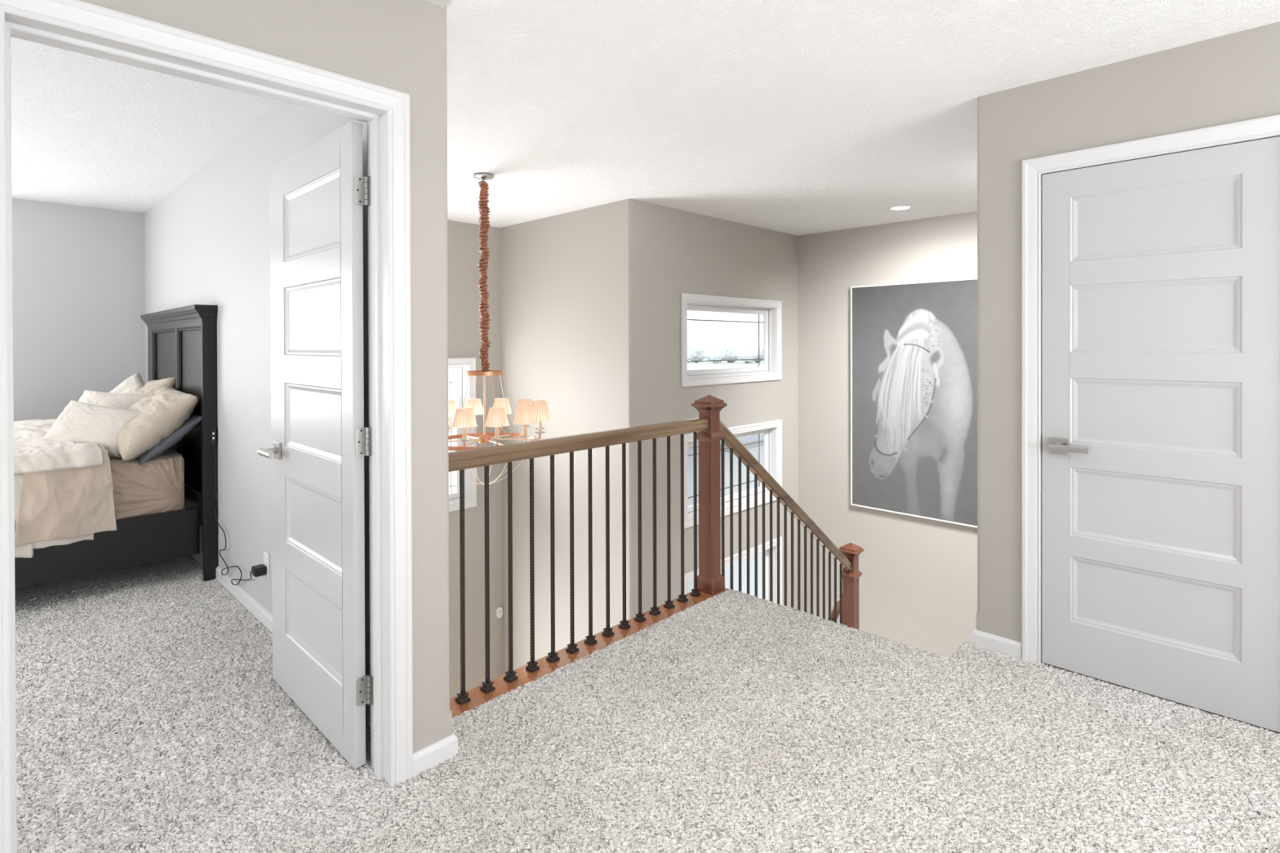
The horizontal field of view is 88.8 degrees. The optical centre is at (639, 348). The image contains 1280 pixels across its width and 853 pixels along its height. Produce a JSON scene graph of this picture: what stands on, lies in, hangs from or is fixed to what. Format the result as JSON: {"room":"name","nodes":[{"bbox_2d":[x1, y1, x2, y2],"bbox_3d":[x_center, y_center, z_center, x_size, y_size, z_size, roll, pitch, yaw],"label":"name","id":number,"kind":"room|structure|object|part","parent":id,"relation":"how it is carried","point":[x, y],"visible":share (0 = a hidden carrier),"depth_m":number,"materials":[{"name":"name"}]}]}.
{"room":"upstairs landing","nodes":[
{"label":"upstairs landing","id":0,"kind":"room"},
{"bbox_2d":[12,198,145,421],"bbox_3d":[-5.549,0.190,3.826,0.150,2.547,4.271,0,0,45],"label":"wall","id":1,"kind":"structure","parent":0,"point":[78,271],"depth_m":4.97,"materials":[{"name":"grey paint"}]},
{"bbox_2d":[143,102,369,675],"bbox_3d":[-2.389,0.181,3.706,4.525,2.547,0.012,0,0,45],"label":"wall","id":2,"kind":"structure","parent":0,"point":[207,241],"depth_m":3.38,"materials":[{"name":"grey paint"}]},
{"bbox_2d":[213,508,266,585],"bbox_3d":[-2.093,1.067,3.366,0.902,0.327,0.050,0,0,45],"label":"power adapter","id":3,"kind":"object","parent":2,"relation":"attached to","point":[257,571],"visible":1,"depth_m":3.09,"materials":[{"name":"black plastic"}]},
{"bbox_2d":[263,551,269,578],"bbox_3d":[-1.764,1.021,3.083,0.072,0.116,0.008,0,0,45],"label":"wall outlet","id":4,"kind":"object","parent":2,"relation":"attached to","point":[266,556],"visible":0.9,"depth_m":3.07,"materials":[{"name":"white plastic"}]},
{"bbox_2d":[191,550,457,777],"bbox_3d":[-2.306,1.274,3.691,4.668,0.074,0.155,0,0,45],"label":"baseboard","id":5,"kind":"structure","parent":2,"relation":"attached to","point":[256,609],"depth_m":2.26,"materials":[{"name":"white paint"}]},
{"bbox_2d":[80,0,452,752],"bbox_3d":[-1.943,0.195,0.840,0.130,2.547,3.671,0,0,45],"label":"wall","id":6,"kind":"structure","parent":0,"point":[397,45],"depth_m":2.03,"materials":[{"name":"grey paint"}]},
{"bbox_2d":[0,0,413,852],"bbox_3d":[-1.092,0.277,1.714,0.182,2.108,0.963,0,0,45],"label":"trim","id":7,"kind":"structure","parent":6,"relation":"attached to","point":[77,26],"depth_m":1.91,"materials":[{"name":"white paint"}]},
{"bbox_2d":[257,121,373,768],"bbox_3d":[-1.163,0.300,2.275,0.843,2.004,0.107,0,0,43],"label":"door","id":8,"kind":"structure","parent":6,"relation":"in","point":[320,440],"depth_m":2.22,"materials":[{"name":"grey paint"}]},
{"bbox_3d":[-1.399,0.392,2.438,0.128,0.026,0.016,0,0,45],"label":"lever","id":9,"kind":"part","parent":8,"relation":"part of","materials":[{"name":"silver metal"}]},
{"bbox_2d":[447,220,502,698],"bbox_3d":[-2.135,1.482,5.234,0.150,5.167,2.310,0,0,45],"label":"wall","id":10,"kind":"structure","parent":0,"point":[464,299],"depth_m":5.81,"materials":[{"name":"grey paint"}]},
{"bbox_2d":[448,357,476,511],"bbox_3d":[-2.106,0.745,5.226,0.142,1.322,1.730,0,0,45],"label":"window","id":11,"kind":"structure","parent":10,"relation":"in","point":[460,366],"depth_m":5.77,"materials":[{"name":"white paint"}]},
{"bbox_3d":[-2.141,0.745,5.261,0.042,1.166,1.574,0,0,45],"label":"sash","id":12,"kind":"part","parent":11,"relation":"part of","materials":[{"name":"white paint"}]},
{"bbox_2d":[496,606,502,617],"bbox_3d":[-1.285,2.413,5.973,0.030,0.100,0.060,0,0,45],"label":"door chime","id":13,"kind":"object","parent":10,"relation":"attached to","point":[499,610],"visible":1,"depth_m":5.96,"materials":[{"name":"white plastic"}]},
{"bbox_2d":[500,198,644,675],"bbox_3d":[-0.654,1.476,5.503,1.785,5.167,0.150,0,0,45],"label":"wall","id":14,"kind":"structure","parent":0,"point":[572,282],"depth_m":5.27,"materials":[{"name":"grey paint"}]},
{"bbox_2d":[10,0,1279,235],"bbox_3d":[-0.382,-1.165,2.044,10.014,0.150,9.293,0,0,45],"label":"ceiling","id":15,"kind":"structure","parent":0,"point":[797,117],"depth_m":2.87,"materials":[{"name":"white paint"}]},
{"bbox_2d":[448,173,551,484],"bbox_3d":[-0.988,-0.119,4.144,0.846,1.959,0.846,0,0,45],"label":"chandelier","id":16,"kind":"object","parent":15,"relation":"hanging from","point":[528,411],"visible":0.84,"depth_m":4.12,"materials":[{"name":"brown metal"}]},
{"bbox_3d":[-1.279,0.398,4.352,0.142,0.104,0.142,0,0,35],"label":"lamp shade","id":17,"kind":"part","parent":16,"relation":"part of","materials":[{"name":"fabric"}]},
{"bbox_3d":[-1.018,0.400,3.790,0.142,0.104,0.142,0,0,5],"label":"lamp shade","id":18,"kind":"part","parent":16,"relation":"part of","materials":[{"name":"fabric"}]},
{"bbox_3d":[-1.137,0.397,4.471,0.142,0.104,0.142,0,0,-25],"label":"lamp shade","id":19,"kind":"part","parent":16,"relation":"part of","materials":[{"name":"fabric"}]},
{"bbox_3d":[-0.987,0.155,4.145,0.230,0.024,0.230,0,0,45],"label":"plate","id":20,"kind":"part","parent":16,"relation":"part of","materials":[{"name":"orange metal"}]},
{"bbox_3d":[-0.987,0.370,4.146,0.013,0.416,0.013,0,0,45],"label":"rod","id":21,"kind":"part","parent":16,"relation":"part of","materials":[{"name":"orange metal"}]},
{"bbox_3d":[-0.836,0.399,3.821,0.142,0.104,0.142,0,0,-25],"label":"lamp shade","id":22,"kind":"part","parent":16,"relation":"part of","materials":[{"name":"fabric"}]},
{"bbox_3d":[-0.955,0.396,4.503,0.142,0.104,0.142,0,0,5],"label":"lamp shade","id":23,"kind":"part","parent":16,"relation":"part of","materials":[{"name":"fabric"}]},
{"bbox_3d":[-0.781,0.396,4.439,0.142,0.104,0.142,0,0,35],"label":"lamp shade","id":24,"kind":"part","parent":16,"relation":"part of","materials":[{"name":"fabric"}]},
{"bbox_3d":[-0.694,0.398,3.940,0.142,0.104,0.142,0,0,35],"label":"lamp shade","id":25,"kind":"part","parent":16,"relation":"part of","materials":[{"name":"fabric"}]},
{"bbox_3d":[-0.662,0.396,4.297,0.142,0.104,0.142,0,0,-25],"label":"lamp shade","id":26,"kind":"part","parent":16,"relation":"part of","materials":[{"name":"fabric"}]},
{"bbox_3d":[-0.630,0.397,4.114,0.142,0.104,0.142,0,0,5],"label":"lamp shade","id":27,"kind":"part","parent":16,"relation":"part of","materials":[{"name":"fabric"}]},
{"bbox_2d":[888,205,913,210],"bbox_3d":[2.060,-1.111,5.168,0.186,0.004,0.186,0,0,45],"label":"recessed light","id":28,"kind":"object","parent":15,"relation":"in","point":[897,207],"visible":1,"depth_m":5.16,"materials":[{"name":"white plastic"}]},
{"bbox_2d":[14,555,1279,852],"bbox_3d":[-0.958,1.410,1.428,9.764,0.205,7.276,0,0,45],"label":"floor","id":29,"kind":"structure","parent":0,"point":[744,722],"depth_m":2.11,"materials":[{"name":"beige carpet"}]},
{"bbox_2d":[14,304,217,589],"bbox_3d":[-3.725,0.535,3.485,1.763,1.549,2.179,0,0,45],"label":"bed","id":30,"kind":"object","parent":29,"relation":"on","point":[182,340],"visible":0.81,"depth_m":3.67,"materials":[{"name":"black paint"}]},
{"bbox_2d":[13,418,102,558],"bbox_3d":[-3.886,0.750,3.355,1.587,0.570,1.614,0,0,45],"label":"duvet","id":31,"kind":"object","parent":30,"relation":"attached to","point":[33,453],"visible":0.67,"depth_m":3.31,"materials":[{"name":"beige fabric"}]},
{"bbox_2d":[14,444,117,546],"bbox_3d":[-2.939,0.734,3.340,0.235,0.432,0.392,0,0,45],"label":"folded blanket","id":32,"kind":"object","parent":31,"relation":"on","point":[62,504],"visible":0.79,"depth_m":3.27,"materials":[{"name":"beige fabric"}]},
{"bbox_2d":[78,390,148,409],"bbox_3d":[-3.217,0.391,3.945,0.446,0.274,0.194,0,0,3],"label":"throw pillow","id":33,"kind":"object","parent":31,"relation":"on","point":[120,401],"visible":0.23,"depth_m":3.93,"materials":[{"name":"beige fabric"}]},
{"bbox_3d":[-3.232,1.043,3.004,0.028,0.265,2.038,0,0,45],"label":"rail","id":34,"kind":"part","parent":30,"relation":"part of","materials":[{"name":"black paint"}]},
{"bbox_2d":[108,448,184,519],"bbox_3d":[-3.772,0.787,3.510,1.502,0.360,1.953,0,0,45],"label":"mattress","id":35,"kind":"object","parent":30,"relation":"on","point":[156,485],"visible":0.27,"depth_m":3.57,"materials":[{"name":"beige fabric"}]},
{"bbox_2d":[43,400,141,457],"bbox_3d":[-3.040,0.445,3.639,0.478,0.303,0.207,0,0,2],"label":"throw pillow","id":36,"kind":"object","parent":35,"relation":"on","point":[79,421],"visible":0.76,"depth_m":3.59,"materials":[{"name":"beige fabric"}]},
{"bbox_2d":[109,372,144,394],"bbox_3d":[-3.418,0.403,4.298,0.510,0.481,0.301,0,0,40],"label":"throw pillow","id":37,"kind":"object","parent":35,"relation":"on","point":[133,384],"visible":0.12,"depth_m":4.34,"materials":[{"name":"beige fabric"}]},
{"bbox_2d":[136,377,175,395],"bbox_3d":[-3.269,0.409,4.293,0.651,0.452,0.292,0,0,41],"label":"bed pillow","id":38,"kind":"object","parent":35,"relation":"on","point":[148,388],"visible":0.13,"depth_m":4.17,"materials":[{"name":"beige fabric"}]},
{"bbox_2d":[115,386,198,460],"bbox_3d":[-2.854,0.420,3.816,0.376,0.369,0.722,0,0,-43],"label":"bed pillow","id":39,"kind":"object","parent":35,"relation":"on","point":[166,409],"visible":0.81,"depth_m":3.60,"materials":[{"name":"beige fabric"}]},
{"bbox_2d":[136,413,201,464],"bbox_3d":[-2.813,0.506,3.844,0.640,0.247,0.299,0,0,45],"label":"bed pillow","id":40,"kind":"object","parent":35,"relation":"on","point":[193,420],"visible":0.39,"depth_m":3.64,"materials":[{"name":"grey fabric"}]},
{"bbox_3d":[-3.590,0.571,4.829,0.030,1.462,0.069,0,0,45],"label":"post","id":41,"kind":"part","parent":30,"relation":"part of","materials":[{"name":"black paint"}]},
{"bbox_3d":[-3.224,0.362,4.433,0.772,0.982,0.017,0,0,45],"label":"panel moulding","id":42,"kind":"part","parent":30,"relation":"part of","materials":[{"name":"black paint"}]},
{"bbox_3d":[-3.011,0.422,4.259,1.598,1.162,0.069,0,0,45],"label":"headboard","id":43,"kind":"part","parent":30,"relation":"part of","materials":[{"name":"black paint"}]},
{"bbox_3d":[-3.026,-0.198,4.243,1.693,0.094,0.110,0,0,45],"label":"cornice","id":44,"kind":"part","parent":30,"relation":"part of","materials":[{"name":"black paint"}]},
{"bbox_3d":[-2.686,0.363,3.903,0.630,0.982,0.017,0,0,45],"label":"panel moulding","id":45,"kind":"part","parent":30,"relation":"part of","materials":[{"name":"black paint"}]},
{"bbox_3d":[-2.432,0.574,3.691,0.030,1.462,0.069,0,0,45],"label":"post","id":46,"kind":"part","parent":30,"relation":"part of","materials":[{"name":"black paint"}]},
{"bbox_3d":[-2.377,0.707,3.658,0.007,0.290,0.084,0,0,-44],"label":"cord","id":47,"kind":"part","parent":30,"relation":"part of","materials":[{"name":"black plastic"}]},
{"bbox_2d":[643,201,798,612],"bbox_3d":[0.749,1.471,5.765,0.150,5.167,2.192,0,0,45],"label":"wall","id":48,"kind":"structure","parent":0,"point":[685,251],"depth_m":5.42,"materials":[{"name":"grey paint"}]},
{"bbox_2d":[680,293,782,386],"bbox_3d":[0.799,-0.073,5.775,0.142,0.750,1.451,0,0,45],"label":"window","id":49,"kind":"structure","parent":48,"relation":"attached to","point":[771,310],"depth_m":5.80,"materials":[{"name":"white paint"}]},
{"bbox_3d":[0.763,-0.073,5.810,0.042,0.594,1.295,0,0,45],"label":"sash","id":50,"kind":"part","parent":49,"relation":"part of","materials":[{"name":"white paint"}]},
{"bbox_2d":[684,419,782,528],"bbox_3d":[0.802,1.062,5.781,0.142,0.755,1.451,0,0,45],"label":"window","id":51,"kind":"structure","parent":48,"relation":"attached to","point":[772,430],"depth_m":6.02,"materials":[{"name":"white paint"}]},
{"bbox_3d":[0.767,1.061,5.816,0.042,0.599,1.295,0,0,45],"label":"sash","id":52,"kind":"part","parent":51,"relation":"part of","materials":[{"name":"white paint"}]},
{"bbox_2d":[684,536,782,604],"bbox_3d":[0.807,2.655,5.789,0.142,1.698,1.451,0,0,45],"label":"window","id":53,"kind":"structure","parent":48,"relation":"attached to","point":[688,576],"depth_m":6.23,"materials":[{"name":"white paint"}]},
{"bbox_3d":[0.771,2.655,5.824,0.042,1.542,1.295,0,0,45],"label":"sash","id":54,"kind":"part","parent":53,"relation":"part of","materials":[{"name":"white paint"}]},
{"bbox_2d":[797,211,977,657],"bbox_3d":[2.498,1.466,5.667,2.781,5.167,0.120,0,0,45],"label":"wall","id":55,"kind":"structure","parent":0,"point":[917,583],"depth_m":5.98,"materials":[{"name":"grey paint"}]},
{"bbox_2d":[850,278,977,527],"bbox_3d":[2.503,0.440,5.539,1.504,2.022,0.041,0,0,45],"label":"framed picture","id":56,"kind":"object","parent":55,"relation":"attached to","point":[913,345],"visible":0.75,"depth_m":5.64,"materials":[{"name":"paper"}]},
{"bbox_2d":[976,21,1279,642],"bbox_3d":[3.889,1.454,2.358,4.158,5.117,2.646,0,0,45],"label":"wall","id":57,"kind":"structure","parent":0,"point":[1235,77],"depth_m":2.74,"materials":[{"name":"grey paint"}]},
{"bbox_2d":[972,627,1022,659],"bbox_3d":[1.543,1.270,2.819,0.194,0.068,0.044,0,0,45],"label":"baseboard","id":58,"kind":"structure","parent":57,"relation":"attached to","point":[1013,648],"depth_m":2.80,"materials":[{"name":"white paint"}]},
{"bbox_2d":[1022,114,1279,663],"bbox_3d":[1.945,0.267,2.476,0.852,2.101,0.141,0,0,45],"label":"trim","id":59,"kind":"structure","parent":57,"relation":"attached to","point":[1033,170],"depth_m":2.69,"materials":[{"name":"white paint"}]},
{"bbox_2d":[1040,136,1279,732],"bbox_3d":[1.898,0.290,2.436,0.716,2.007,0.092,0,0,45],"label":"door","id":60,"kind":"structure","parent":57,"relation":"in","point":[1160,437],"depth_m":2.41,"materials":[{"name":"grey paint"}]},
{"bbox_3d":[1.694,0.397,2.584,0.131,0.026,0.016,0,0,45],"label":"lever","id":61,"kind":"part","parent":60,"relation":"part of","materials":[{"name":"silver metal"}]},
{"bbox_3d":[2.044,2.831,5.214,2.473,0.200,1.177,0,0,45],"label":"floor","id":62,"kind":"structure","parent":0,"visible":0},
{"bbox_2d":[827,595,839,622],"bbox_3d":[1.070,2.500,4.516,0.110,1.220,1.710,0,0,45],"label":"stair railing","id":63,"kind":"object","parent":62,"relation":"on","point":[837,602],"visible":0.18,"depth_m":4.91,"materials":[{"name":"brown wood"}]},
{"bbox_3d":[-0.123,1.499,2.876,0.205,0.326,1.769,0,0,45],"label":"floor","id":64,"kind":"structure","parent":0,"visible":0},
{"bbox_2d":[448,395,728,717],"bbox_3d":[-0.178,0.796,2.939,0.194,1.080,1.792,0,0,45],"label":"landing railing","id":65,"kind":"object","parent":64,"relation":"on","point":[709,582],"visible":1,"depth_m":2.91,"materials":[{"name":"brown wood"}]},
{"bbox_3d":[-0.227,0.410,2.902,0.059,0.069,1.675,0,0,43],"label":"handrail","id":66,"kind":"part","parent":65,"relation":"part of","materials":[{"name":"brown wood"}]},
{"bbox_3d":[-0.175,1.324,2.941,0.191,0.024,1.791,0,0,45],"label":"plate","id":67,"kind":"part","parent":65,"relation":"part of","materials":[{"name":"brown wood"}]},
{"bbox_3d":[0.377,0.809,3.542,0.140,1.000,0.140,0,0,45],"label":"newel post","id":68,"kind":"part","parent":65,"relation":"part of","materials":[{"name":"brown wood"}]},
{"bbox_3d":[1.461,2.048,3.770,1.282,1.453,1.692,0,0,45],"label":"floor","id":69,"kind":"structure","parent":0,"visible":0},
{"bbox_2d":[720,420,864,629],"bbox_3d":[0.987,1.550,4.163,0.137,2.380,1.652,0,0,45],"label":"stair railing","id":70,"kind":"object","parent":69,"relation":"on","point":[847,556],"visible":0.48,"depth_m":4.06,"materials":[{"name":"brown wood"}]},
{"bbox_3d":[0.947,0.983,4.121,0.059,1.245,1.542,0,0,45],"label":"handrail","id":71,"kind":"part","parent":70,"relation":"part of","materials":[{"name":"brown wood"}]},
{"bbox_3d":[1.520,2.095,4.705,0.136,1.280,0.136,0,0,45],"label":"newel post","id":72,"kind":"part","parent":70,"relation":"part of","materials":[{"name":"brown wood"}]},
{"label":"outside","id":73,"kind":"structure","parent":0,"visible":0},
{"bbox_2d":[448,358,763,493],"bbox_3d":[-24.834,3.508,206.797,314.584,0.200,380.000,0,0,45],"label":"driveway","id":74,"kind":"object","parent":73,"point":[724,364],"visible":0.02,"depth_m":122.36,"materials":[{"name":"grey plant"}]},
{"bbox_2d":[687,342,696,360],"bbox_3d":[10.263,0.833,157.826,6.605,5.589,6.644,0,0,29],"label":"tree","id":75,"kind":"object","parent":74,"relation":"on","point":[691,353],"visible":0.26,"depth_m":156.10,"materials":[{"name":"white plant"}]},
{"bbox_2d":[689,343,706,362],"bbox_3d":[14.312,1.145,163.957,5.854,4.858,5.889,0,0,27],"label":"tree","id":76,"kind":"object","parent":74,"relation":"on","point":[700,350],"visible":0.53,"depth_m":162.12,"materials":[{"name":"white plant"}]},
{"bbox_2d":[703,343,726,363],"bbox_3d":[18.128,1.219,156.436,5.741,4.764,5.707,0,0,-26],"label":"tree","id":77,"kind":"object","parent":74,"relation":"on","point":[714,352],"visible":0.91,"depth_m":154.85,"materials":[{"name":"white plant"}]},
{"bbox_2d":[687,433,764,599],"bbox_3d":[1.102,2.395,12.962,6.700,3.900,6.700,0,0,45],"label":"garage","id":78,"kind":"structure","parent":74,"relation":"on","point":[753,449],"depth_m":9.04,"materials":[{"name":"grey"}]},
{"bbox_2d":[721,343,737,362],"bbox_3d":[22.183,1.186,162.642,6.441,4.739,6.480,0,0,-7],"label":"tree","id":79,"kind":"object","parent":74,"relation":"on","point":[730,348],"visible":0.48,"depth_m":160.51,"materials":[{"name":"white plant"}]},
{"bbox_2d":[733,341,758,363],"bbox_3d":[25.404,0.902,155.520,6.409,5.378,6.448,0,0,29],"label":"tree","id":80,"kind":"object","parent":74,"relation":"on","point":[746,350],"visible":0.97,"depth_m":153.57,"materials":[{"name":"white plant"}]},
{"bbox_2d":[754,344,763,362],"bbox_3d":[28.977,1.248,162.042,5.722,4.577,5.689,0,0,21],"label":"tree","id":81,"kind":"object","parent":74,"relation":"on","point":[761,348],"visible":0.27,"depth_m":160.19,"materials":[{"name":"white plant"}]}
]}

